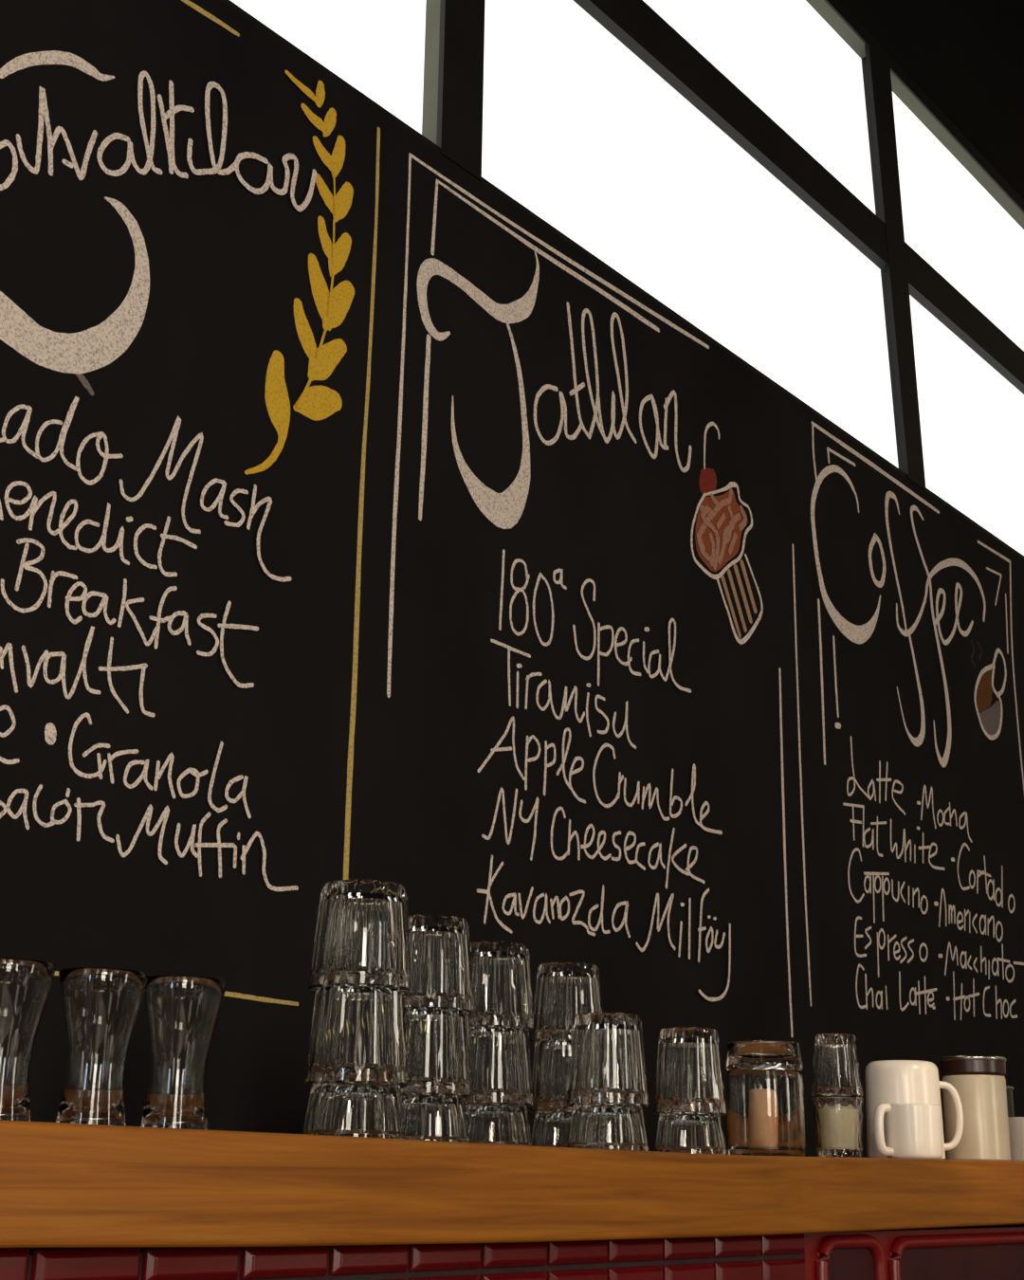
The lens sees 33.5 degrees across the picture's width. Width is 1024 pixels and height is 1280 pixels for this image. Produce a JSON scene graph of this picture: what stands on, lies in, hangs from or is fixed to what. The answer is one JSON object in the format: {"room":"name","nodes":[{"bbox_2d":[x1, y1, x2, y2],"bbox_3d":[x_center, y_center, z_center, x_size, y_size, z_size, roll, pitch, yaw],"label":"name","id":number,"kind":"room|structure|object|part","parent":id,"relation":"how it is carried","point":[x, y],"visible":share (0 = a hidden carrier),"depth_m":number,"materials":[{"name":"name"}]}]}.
{"room":"eatery","nodes":[
{"label":"eatery","id":0,"kind":"room"},
{"bbox_2d":[29,0,1023,1250],"bbox_3d":[0.137,-0.662,3.475,0.178,5.600,8.200,-13,-22,37],"label":"wall","id":1,"kind":"structure","parent":0,"point":[967,56],"depth_m":5.35,"materials":[{"name":"black paint"}]},
{"bbox_2d":[0,0,1023,1159],"bbox_3d":[0.019,0.012,2.948,0.028,1.693,7.200,-13,-22,37],"label":"chalkboard","id":2,"kind":"object","parent":1,"relation":"attached to","point":[357,520],"visible":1,"depth_m":2.77,"materials":[{"name":"paint"}]},
{"bbox_2d":[219,0,1023,559],"bbox_3d":[0.457,-1.242,3.936,0.078,1.307,5.420,-13,-22,37],"label":"window","id":3,"kind":"structure","parent":1,"relation":"in","point":[766,174],"depth_m":4.07,"materials":[{"name":"grey paint"}]},
{"bbox_3d":[-0.655,-1.365,2.546,0.006,0.644,1.693,-13,-22,37],"label":"pane","id":4,"kind":"part","parent":3,"relation":"part of","materials":[{"name":"white"}]},
{"bbox_3d":[0.444,-0.934,3.850,0.006,0.644,1.818,-13,-22,37],"label":"pane","id":5,"kind":"part","parent":3,"relation":"part of","materials":[{"name":"white glass"}]},
{"bbox_3d":[0.454,-1.532,4.038,0.006,0.602,1.818,-13,-22,37],"label":"pane","id":6,"kind":"part","parent":3,"relation":"part of","materials":[{"name":"white"}]},
{"bbox_3d":[1.548,-1.105,5.335,0.006,0.602,1.672,-13,-22,37],"label":"pane","id":7,"kind":"part","parent":3,"relation":"part of","materials":[{"name":"white glass"}]},
{"bbox_3d":[1.538,-0.507,5.146,0.006,0.644,1.672,-13,-22,37],"label":"pane","id":8,"kind":"part","parent":3,"relation":"part of","materials":[{"name":"white glass"}]},
{"bbox_3d":[2.285,1.559,0.931,5.800,0.100,8.200,-13,-22,37],"label":"floor","id":9,"kind":"structure","parent":0,"visible":0},
{"bbox_2d":[0,1233,805,1279],"bbox_3d":[-0.422,0.855,0.796,0.064,1.075,2.230,-13,-22,37],"label":"wall tiles","id":10,"kind":"object","parent":9,"relation":"on","point":[776,1256],"depth_m":1.33,"materials":[{"name":"tile"}]},
{"bbox_2d":[0,1119,1023,1248],"bbox_3d":[-0.096,0.610,1.903,0.849,0.081,4.200,-13,-22,37],"label":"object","id":11,"kind":"structure","parent":10,"relation":"on","point":[63,1184],"depth_m":1.29,"materials":[{"name":"brown wood"}]},
{"bbox_2d":[0,957,55,1121],"bbox_3d":[-0.431,0.344,1.435,0.078,0.141,0.078,-13,-22,37],"label":"glass","id":12,"kind":"object","parent":11,"relation":"on","point":[25,984],"visible":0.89,"depth_m":1.42,"materials":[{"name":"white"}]},
{"bbox_2d":[55,967,147,1125],"bbox_3d":[-0.363,0.363,1.488,0.078,0.141,0.078,-4,-18,15],"label":"glass","id":13,"kind":"object","parent":11,"relation":"on","point":[100,1007],"visible":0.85,"depth_m":1.47,"materials":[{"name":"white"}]},
{"bbox_2d":[140,975,227,1129],"bbox_3d":[-0.300,0.378,1.532,0.078,0.141,0.078,5,-18,-12],"label":"glass","id":14,"kind":"object","parent":11,"relation":"on","point":[182,1013],"visible":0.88,"depth_m":1.51,"materials":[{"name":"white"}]},
{"bbox_2d":[301,1082,405,1139],"bbox_3d":[-0.137,0.409,1.485,0.092,0.060,0.092,-11,-21,34],"label":"tumbler","id":15,"kind":"object","parent":11,"relation":"on","point":[348,1109],"visible":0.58,"depth_m":1.45,"materials":[{"name":"clear glass"}]},
{"bbox_2d":[303,985,408,1087],"bbox_3d":[-0.136,0.346,1.505,0.092,0.095,0.092,-4,-18,16],"label":"tumbler","id":16,"kind":"object","parent":15,"relation":"on","point":[358,1033],"visible":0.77,"depth_m":1.47,"materials":[{"name":"clear glass"}]},
{"bbox_2d":[308,878,411,994],"bbox_3d":[-0.135,0.268,1.530,0.092,0.095,0.092,-1,-18,5],"label":"tumbler","id":17,"kind":"object","parent":16,"relation":"on","point":[361,937],"visible":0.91,"depth_m":1.50,"materials":[{"name":"clear glass"}]},
{"bbox_2d":[401,1094,470,1142],"bbox_3d":[-0.082,0.452,1.611,0.088,0.057,0.088,-7,-19,25],"label":"tumbler","id":18,"kind":"object","parent":11,"relation":"on","point":[443,1118],"visible":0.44,"depth_m":1.58,"materials":[{"name":"clear glass"}]},
{"bbox_2d":[400,1008,472,1098],"bbox_3d":[-0.081,0.391,1.630,0.088,0.091,0.088,-11,-21,33],"label":"tumbler","id":19,"kind":"object","parent":18,"relation":"on","point":[437,1040],"visible":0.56,"depth_m":1.60,"materials":[{"name":"clear glass"}]},
{"bbox_2d":[403,914,474,1015],"bbox_3d":[-0.080,0.317,1.653,0.088,0.091,0.088,-6,-19,20],"label":"tumbler","id":20,"kind":"object","parent":19,"relation":"on","point":[439,944],"visible":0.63,"depth_m":1.62,"materials":[{"name":"clear glass"}]},
{"bbox_2d":[464,1103,531,1145],"bbox_3d":[-0.021,0.496,1.744,0.085,0.056,0.085,-12,-22,35],"label":"tumbler","id":21,"kind":"object","parent":11,"relation":"on","point":[486,1124],"visible":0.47,"depth_m":1.71,"materials":[{"name":"clear glass"}]},
{"bbox_2d":[464,1026,533,1107],"bbox_3d":[-0.020,0.438,1.762,0.085,0.088,0.085,-1,-18,5],"label":"tumbler","id":22,"kind":"object","parent":21,"relation":"on","point":[500,1056],"visible":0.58,"depth_m":1.73,"materials":[{"name":"clear glass"}]},
{"bbox_2d":[467,941,534,1032],"bbox_3d":[-0.019,0.365,1.785,0.085,0.088,0.085,-4,-18,16],"label":"tumbler","id":23,"kind":"object","parent":22,"relation":"on","point":[501,971],"visible":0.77,"depth_m":1.75,"materials":[{"name":"clear glass"}]},
{"bbox_2d":[530,1111,572,1147],"bbox_3d":[0.060,0.534,1.855,0.083,0.054,0.083,-6,-19,21],"label":"tumbler","id":24,"kind":"object","parent":11,"relation":"on","point":[551,1128],"visible":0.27,"depth_m":1.83,"materials":[{"name":"clear glass"}]},
{"bbox_2d":[529,1040,573,1112],"bbox_3d":[0.061,0.476,1.873,0.083,0.086,0.083,-12,-21,34],"label":"tumbler","id":25,"kind":"object","parent":24,"relation":"on","point":[552,1058],"visible":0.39,"depth_m":1.84,"materials":[{"name":"clear glass"}]},
{"bbox_2d":[530,962,602,1043],"bbox_3d":[0.062,0.406,1.895,0.083,0.086,0.083,-7,-19,25],"label":"tumbler","id":26,"kind":"object","parent":25,"relation":"on","point":[564,991],"visible":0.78,"depth_m":1.87,"materials":[{"name":"clear glass"}]},
{"bbox_2d":[566,1104,649,1151],"bbox_3d":[0.095,0.480,1.683,0.081,0.054,0.081,-13,-22,37],"label":"tumbler","id":27,"kind":"object","parent":11,"relation":"on","point":[600,1126],"visible":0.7,"depth_m":1.65,"materials":[{"name":"clear glass"}]},
{"bbox_2d":[566,1012,648,1107],"bbox_3d":[0.096,0.421,1.701,0.081,0.089,0.081,-11,-21,33],"label":"tumbler","id":28,"kind":"object","parent":27,"relation":"on","point":[608,1067],"visible":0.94,"depth_m":1.67,"materials":[{"name":"clear glass"}]},
{"bbox_2d":[654,1113,727,1154],"bbox_3d":[0.197,0.543,1.880,0.080,0.053,0.080,-6,-19,21],"label":"tumbler","id":29,"kind":"object","parent":11,"relation":"on","point":[676,1132],"visible":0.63,"depth_m":1.85,"materials":[{"name":"clear glass"}]},
{"bbox_2d":[654,1026,726,1115],"bbox_3d":[0.198,0.483,1.899,0.080,0.093,0.080,-8,-20,27],"label":"tumbler","id":30,"kind":"object","parent":29,"relation":"on","point":[689,1072],"visible":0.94,"depth_m":1.87,"materials":[{"name":"clear glass"}]},
{"bbox_2d":[725,1040,805,1156],"bbox_3d":[0.308,0.560,2.070,0.094,0.135,0.094,-13,-22,37],"label":"glass jar","id":31,"kind":"object","parent":11,"relation":"on","point":[765,1114],"visible":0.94,"depth_m":2.03,"materials":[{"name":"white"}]},
{"bbox_2d":[811,1095,863,1157],"bbox_3d":[0.416,0.621,2.164,0.066,0.076,0.066,-13,-22,37],"label":"glass","id":32,"kind":"object","parent":11,"relation":"on","point":[838,1119],"visible":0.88,"depth_m":2.14,"materials":[{"name":"white"}]},
{"bbox_2d":[811,1033,863,1097],"bbox_3d":[0.417,0.548,2.187,0.066,0.077,0.066,-8,-20,26],"label":"glass","id":33,"kind":"object","parent":32,"relation":"on","point":[835,1058],"visible":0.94,"depth_m":2.17,"materials":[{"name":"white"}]},
{"bbox_2d":[873,1102,942,1159],"bbox_3d":[0.482,0.597,2.064,0.079,0.065,0.070,-4,-18,16],"label":"espresso cup","id":34,"kind":"object","parent":11,"relation":"on","point":[911,1130],"visible":0.94,"depth_m":2.04,"materials":[{"name":"white ceramic"}]},
{"bbox_3d":[0.447,0.591,2.050,0.022,0.062,0.015,7,-19,-19],"label":"handle","id":35,"kind":"part","parent":34,"relation":"part of","materials":[{"name":"white ceramic"}]},
{"bbox_2d":[865,1060,963,1159],"bbox_3d":[0.512,0.610,2.201,0.111,0.122,0.098,14,-22,-35],"label":"coffee mug","id":36,"kind":"object","parent":11,"relation":"on","point":[886,1081],"visible":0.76,"depth_m":2.17,"materials":[{"name":"white ceramic"}]},
{"bbox_3d":[0.567,0.615,2.195,0.031,0.087,0.012,1,-18,0],"label":"handle","id":37,"kind":"part","parent":36,"relation":"part of","materials":[{"name":"white ceramic"}]},
{"bbox_2d":[938,1055,1010,1160],"bbox_3d":[0.657,0.666,2.410,0.093,0.143,0.093,-13,-22,37],"label":"ceramic canister","id":38,"kind":"object","parent":11,"relation":"on","point":[979,1082],"visible":0.9,"depth_m":2.38,"materials":[{"name":"beige ceramic"}]},
{"bbox_3d":[0.658,0.612,2.427,0.091,0.018,0.091,-13,-22,37],"label":"canister lid","id":39,"kind":"part","parent":38,"relation":"part of","materials":[{"name":"brown wood"}]},
{"bbox_2d":[1005,1085,1014,1116],"bbox_3d":[0.771,0.794,2.778,0.104,0.124,0.104,-13,-22,37],"label":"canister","id":40,"kind":"object","parent":11,"relation":"on","point":[1009,1088],"visible":0.06,"depth_m":2.76,"materials":[{"name":"clear glass"}]},
{"bbox_2d":[1007,1116,1023,1160],"bbox_3d":[0.797,0.770,2.608,0.084,0.069,0.073,12,-21,-31],"label":"teacup","id":41,"kind":"object","parent":11,"relation":"on","point":[1015,1124],"visible":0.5,"depth_m":2.58,"materials":[{"name":"white ceramic"}]},
{"bbox_2d":[803,1225,1023,1279],"bbox_3d":[0.877,1.364,2.327,0.055,1.068,1.897,-13,-22,37],"label":"wall tiles","id":42,"kind":"object","parent":9,"relation":"on","point":[979,1252],"visible":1,"depth_m":1.96,"materials":[{"name":"tile"}]},
{"bbox_3d":[0.355,1.099,1.699,0.003,0.938,0.130,-13,-22,37],"label":"door panel","id":43,"kind":"part","parent":42,"relation":"part of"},
{"bbox_3d":[0.358,1.098,1.697,0.014,0.952,0.144,-13,-22,37],"label":"door moulding","id":44,"kind":"part","parent":42,"relation":"part of","materials":[{"name":"red tile"}]},
{"bbox_3d":[0.591,1.191,1.973,0.014,0.950,0.558,-13,-22,37],"label":"door moulding","id":45,"kind":"part","parent":42,"relation":"part of","materials":[{"name":"red paint"}]},
{"bbox_3d":[0.588,1.192,1.975,0.003,0.936,0.544,-13,-22,37],"label":"door panel","id":46,"kind":"part","parent":42,"relation":"part of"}
]}

